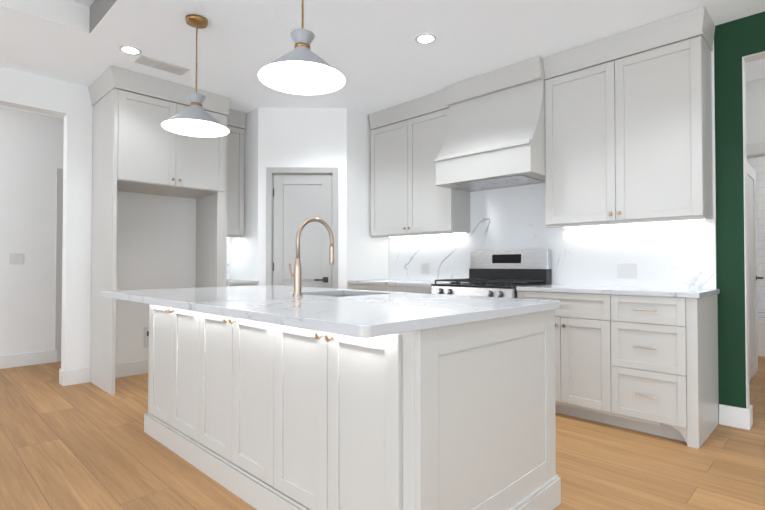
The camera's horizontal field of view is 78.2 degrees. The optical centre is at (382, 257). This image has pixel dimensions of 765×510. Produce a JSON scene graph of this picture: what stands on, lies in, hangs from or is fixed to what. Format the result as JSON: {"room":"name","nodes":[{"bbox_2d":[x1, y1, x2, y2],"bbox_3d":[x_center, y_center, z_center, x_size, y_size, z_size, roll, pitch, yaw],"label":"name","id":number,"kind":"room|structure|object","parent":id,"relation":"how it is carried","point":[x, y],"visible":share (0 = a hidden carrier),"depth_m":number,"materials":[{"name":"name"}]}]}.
{"room":"kitchen","nodes":[
{"label":"kitchen","id":0,"kind":"room"},
{"bbox_2d":[0,107,63,355],"bbox_3d":[-5.127,-0.225,3.871,0.120,2.740,9.500,-1,-1,44],"label":"wall","id":1,"kind":"structure","parent":0,"point":[31,153],"depth_m":5.10,"materials":[{"name":"paint"}]},
{"bbox_2d":[9,253,23,263],"bbox_3d":[-3.904,0.013,5.021,0.008,0.115,0.120,-1,-1,44],"label":"light switch","id":2,"kind":"object","parent":1,"relation":"attached to","point":[16,258],"visible":1,"depth_m":5.02,"materials":[{"name":"white plastic"}]},
{"bbox_2d":[55,168,62,361],"bbox_3d":[-3.328,0.086,5.604,0.015,2.170,0.940,-1,-1,44],"label":"door frame","id":3,"kind":"structure","parent":1,"relation":"attached to","point":[58,282],"depth_m":5.28,"materials":[{"name":"paint"}]},
{"bbox_2d":[0,67,195,370],"bbox_3d":[-4.206,-0.239,2.968,0.140,2.740,9.500,-1,-1,44],"label":"wall","id":4,"kind":"structure","parent":0,"point":[156,242],"depth_m":4.38,"materials":[{"name":"paint"}]},
{"bbox_2d":[144,327,148,347],"bbox_3d":[-2.351,0.798,4.729,0.013,0.200,0.085,-1,-1,44],"label":"box","id":5,"kind":"object","parent":4,"relation":"attached to","point":[146,336],"visible":0.48,"depth_m":4.71,"materials":[{"name":"white plastic"}]},
{"bbox_2d":[227,237,229,278],"bbox_3d":[-1.868,0.006,5.234,0.020,0.480,0.351,-1,-1,44],"label":"backsplash","id":6,"kind":"structure","parent":4,"relation":"attached to","point":[228,257],"depth_m":5.34,"materials":[{"name":"stone"}]},
{"bbox_2d":[0,350,752,429],"bbox_3d":[-2.329,1.056,2.438,5.854,0.135,10.400,-1,-1,44],"label":"baseboard","id":7,"kind":"structure","parent":4,"relation":"attached to","point":[737,417],"depth_m":4.51,"materials":[{"name":"paint"}]},
{"bbox_2d":[230,108,257,280],"bbox_3d":[-1.494,-0.205,5.189,0.620,2.740,0.100,-1,-1,44],"label":"wall","id":8,"kind":"structure","parent":0,"point":[244,258],"depth_m":5.07,"materials":[{"name":"paint"}]},
{"bbox_2d":[227,109,245,237],"bbox_3d":[-1.738,-0.895,5.119,0.378,1.357,0.349,-1,-1,44],"label":"upper cabinet","id":9,"kind":"object","parent":8,"relation":"attached to","point":[236,120],"visible":0.4,"depth_m":5.06,"materials":[{"name":"paint"}]},
{"bbox_2d":[258,108,346,288],"bbox_3d":[-0.842,-0.208,4.991,0.932,2.740,0.100,0,-1,-1],"label":"wall","id":10,"kind":"structure","parent":0,"point":[302,137],"depth_m":4.96,"materials":[{"name":"paint"}]},
{"bbox_2d":[266,167,337,288],"bbox_3d":[-0.842,0.108,4.978,0.750,2.107,0.116,0,-1,-1],"label":"door frame","id":11,"kind":"structure","parent":10,"relation":"attached to","point":[270,171],"depth_m":4.93,"materials":[{"name":"paint"}]},
{"bbox_2d":[273,174,331,287],"bbox_3d":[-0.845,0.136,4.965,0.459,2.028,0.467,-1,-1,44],"label":"pantry door","id":12,"kind":"structure","parent":10,"relation":"in","point":[299,200],"depth_m":4.97,"materials":[{"name":"paint"}]},
{"bbox_2d":[347,108,388,288],"bbox_3d":[-0.182,-0.205,5.215,0.100,2.740,0.656,-1,-1,44],"label":"wall","id":13,"kind":"structure","parent":0,"point":[367,256],"depth_m":5.10,"materials":[{"name":"paint"}]},
{"bbox_2d":[0,356,764,509],"bbox_3d":[0.199,1.160,1.568,10.920,0.100,13.700,-1,-1,44],"label":"floor","id":14,"kind":"structure","parent":0,"point":[87,446],"depth_m":2.60,"materials":[{"name":"brown wood"}]},
{"bbox_2d":[88,66,229,394],"bbox_3d":[-2.123,-0.214,4.495,0.689,2.737,1.060,-1,-1,44],"label":"surround","id":15,"kind":"object","parent":14,"relation":"on","point":[137,147],"visible":0.92,"depth_m":4.22,"materials":[{"name":"paint"}]},
{"bbox_2d":[227,279,258,285],"bbox_3d":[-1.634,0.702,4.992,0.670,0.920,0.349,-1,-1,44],"label":"countertop","id":16,"kind":"structure","parent":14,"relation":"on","point":[230,282],"depth_m":4.80,"materials":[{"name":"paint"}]},
{"bbox_2d":[144,305,560,509],"bbox_3d":[-0.371,0.683,2.607,2.332,0.885,1.059,-1,-1,44],"label":"kitchen island","id":17,"kind":"object","parent":14,"relation":"on","point":[270,397],"depth_m":1.84,"materials":[{"name":"paint"}]},
{"bbox_2d":[101,285,559,340],"bbox_3d":[-0.484,0.223,2.582,2.445,0.035,1.250,-1,-1,44],"label":"island countertop","id":18,"kind":"structure","parent":17,"relation":"on","point":[364,315],"depth_m":1.95,"materials":[{"name":"white stone"}]},
{"bbox_2d":[289,217,333,295],"bbox_3d":[-0.398,-0.009,2.642,0.108,0.430,0.278,-1,-1,44],"label":"faucet","id":19,"kind":"object","parent":18,"relation":"on","point":[296,274],"visible":1,"depth_m":2.54,"materials":[{"name":"metal"}]},
{"bbox_2d":[347,279,461,293],"bbox_3d":[0.264,0.699,4.749,1.161,0.920,0.670,-1,-1,44],"label":"base cabinet","id":20,"kind":"object","parent":14,"relation":"on","point":[412,286],"visible":0.08,"depth_m":4.55,"materials":[{"name":"paint"}]},
{"bbox_2d":[431,250,551,297],"bbox_3d":[0.920,0.540,4.035,0.772,1.215,0.722,-1,-1,44],"label":"range","id":21,"kind":"object","parent":14,"relation":"on","point":[504,274],"visible":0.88,"depth_m":4.06,"materials":[{"name":"silver metal"}]},
{"bbox_2d":[516,284,719,448],"bbox_3d":[1.655,0.678,3.385,1.176,0.920,0.670,-1,-1,44],"label":"base cabinet","id":22,"kind":"object","parent":14,"relation":"on","point":[643,359],"visible":0.77,"depth_m":3.04,"materials":[{"name":"paint"}]},
{"bbox_2d":[757,312,764,356],"bbox_3d":[4.804,0.945,5.822,1.698,0.460,0.778,-1,-1,44],"label":"bathtub","id":23,"kind":"object","parent":14,"relation":"on","point":[761,331],"depth_m":5.59,"materials":[{"name":"white plastic"}]},
{"bbox_2d":[0,0,764,118],"bbox_3d":[0.199,-1.780,1.612,10.920,0.300,13.700,-1,-1,44],"label":"ceiling","id":24,"kind":"structure","parent":0,"point":[376,55],"depth_m":3.43,"materials":[{"name":"paint"}]},
{"bbox_2d":[119,46,141,54],"bbox_3d":[-1.942,-1.595,3.626,0.156,0.004,0.156,-1,-1,44],"label":"recessed light","id":25,"kind":"object","parent":24,"relation":"in","point":[130,50],"visible":1,"depth_m":3.63,"materials":[{"name":"white plastic"}]},
{"bbox_2d":[134,55,189,75],"bbox_3d":[-1.824,-1.589,3.902,0.170,0.010,0.380,-1,-1,44],"label":"ceiling vent","id":26,"kind":"object","parent":24,"relation":"in","point":[159,64],"visible":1,"depth_m":3.89,"materials":[{"name":"white plastic"}]},
{"bbox_2d":[161,14,228,136],"bbox_3d":[-1.252,-1.234,3.167,0.424,0.737,0.424,-1,-1,44],"label":"pendant light","id":27,"kind":"object","parent":24,"relation":"hanging from","point":[195,119],"visible":1,"depth_m":3.17,"materials":[{"name":"grey metal"}]},
{"bbox_2d":[258,0,344,94],"bbox_3d":[-0.395,-1.247,2.327,0.424,0.737,0.424,-1,-1,44],"label":"pendant light","id":28,"kind":"object","parent":24,"relation":"hanging from","point":[301,69],"visible":1,"depth_m":2.39,"materials":[{"name":"grey metal"}]},
{"bbox_2d":[415,34,435,43],"bbox_3d":[0.316,-1.598,3.442,0.156,0.004,0.156,-1,-1,44],"label":"recessed light","id":29,"kind":"object","parent":24,"relation":"in","point":[425,38],"visible":1,"depth_m":3.43,"materials":[{"name":"white plastic"}]},
{"bbox_2d":[396,11,764,407],"bbox_3d":[2.104,-0.230,3.531,10.920,2.740,0.140,-1,-1,44],"label":"wall","id":30,"kind":"structure","parent":0,"point":[736,41],"depth_m":3.19,"materials":[{"name":"paint"}]},
{"bbox_2d":[368,89,469,237],"bbox_3d":[0.359,-0.898,4.899,1.088,1.357,0.360,-1,-1,44],"label":"upper cabinet","id":31,"kind":"object","parent":30,"relation":"attached to","point":[409,198],"visible":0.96,"depth_m":4.75,"materials":[{"name":"paint"}]},
{"bbox_2d":[434,56,544,191],"bbox_3d":[0.997,-1.117,4.118,0.916,0.942,0.586,-1,-1,44],"label":"range hood","id":32,"kind":"object","parent":30,"relation":"attached to","point":[495,137],"visible":0.9,"depth_m":3.95,"materials":[{"name":"paint"}]},
{"bbox_2d":[389,183,716,288],"bbox_3d":[1.183,-0.073,4.319,3.101,1.210,0.020,-1,-1,44],"label":"backsplash","id":33,"kind":"structure","parent":30,"relation":"attached to","point":[674,255],"depth_m":3.95,"materials":[{"name":"stone"}]},
{"bbox_2d":[421,263,429,273],"bbox_3d":[0.457,0.117,5.008,0.115,0.115,0.008,-1,-1,44],"label":"electrical outlet","id":34,"kind":"object","parent":33,"relation":"attached to","point":[425,268],"visible":1,"depth_m":5.00,"materials":[{"name":"white plastic"}]},
{"bbox_2d":[617,263,636,277],"bbox_3d":[1.878,0.101,3.615,0.140,0.115,0.008,-1,-1,44],"label":"electrical outlet","id":35,"kind":"object","parent":33,"relation":"attached to","point":[626,270],"visible":1,"depth_m":3.61,"materials":[{"name":"white plastic"}]},
{"bbox_2d":[543,6,714,227],"bbox_3d":[1.791,-0.919,3.495,1.082,1.357,0.360,-1,-1,44],"label":"upper cabinet","id":36,"kind":"object","parent":30,"relation":"attached to","point":[628,127],"visible":1,"depth_m":3.32,"materials":[{"name":"paint"}]},
{"bbox_2d":[742,51,764,408],"bbox_3d":[2.832,-0.110,2.804,1.065,2.478,0.123,-1,-1,44],"label":"trim","id":37,"kind":"structure","parent":30,"relation":"attached to","point":[753,57],"depth_m":3.16,"materials":[{"name":"paint"}]},
{"bbox_2d":[746,78,764,154],"bbox_3d":[4.790,-0.241,2.829,6.100,2.740,0.100,-1,-1,44],"label":"wall","id":38,"kind":"structure","parent":0,"point":[755,111],"depth_m":4.20,"materials":[{"name":"paint"}]},
{"bbox_2d":[747,162,763,380],"bbox_3d":[3.560,0.125,4.519,0.100,2.032,0.702,-1,-1,44],"label":"bathroom door","id":39,"kind":"structure","parent":38,"relation":"in","point":[752,270],"depth_m":4.60,"materials":[{"name":"paint"}]},
{"bbox_2d":[747,142,764,157],"bbox_3d":[3.529,0.063,4.051,0.900,2.170,0.115,-1,-1,44],"label":"door frame","id":40,"kind":"structure","parent":38,"relation":"attached to","point":[757,149],"depth_m":4.20,"materials":[{"name":"paint"}]},
{"bbox_2d":[747,156,764,312],"bbox_3d":[5.611,-0.198,5.665,3.300,2.740,0.100,-1,-1,44],"label":"wall","id":41,"kind":"structure","parent":0,"point":[757,164],"depth_m":6.20,"materials":[{"name":"paint"}]}
]}

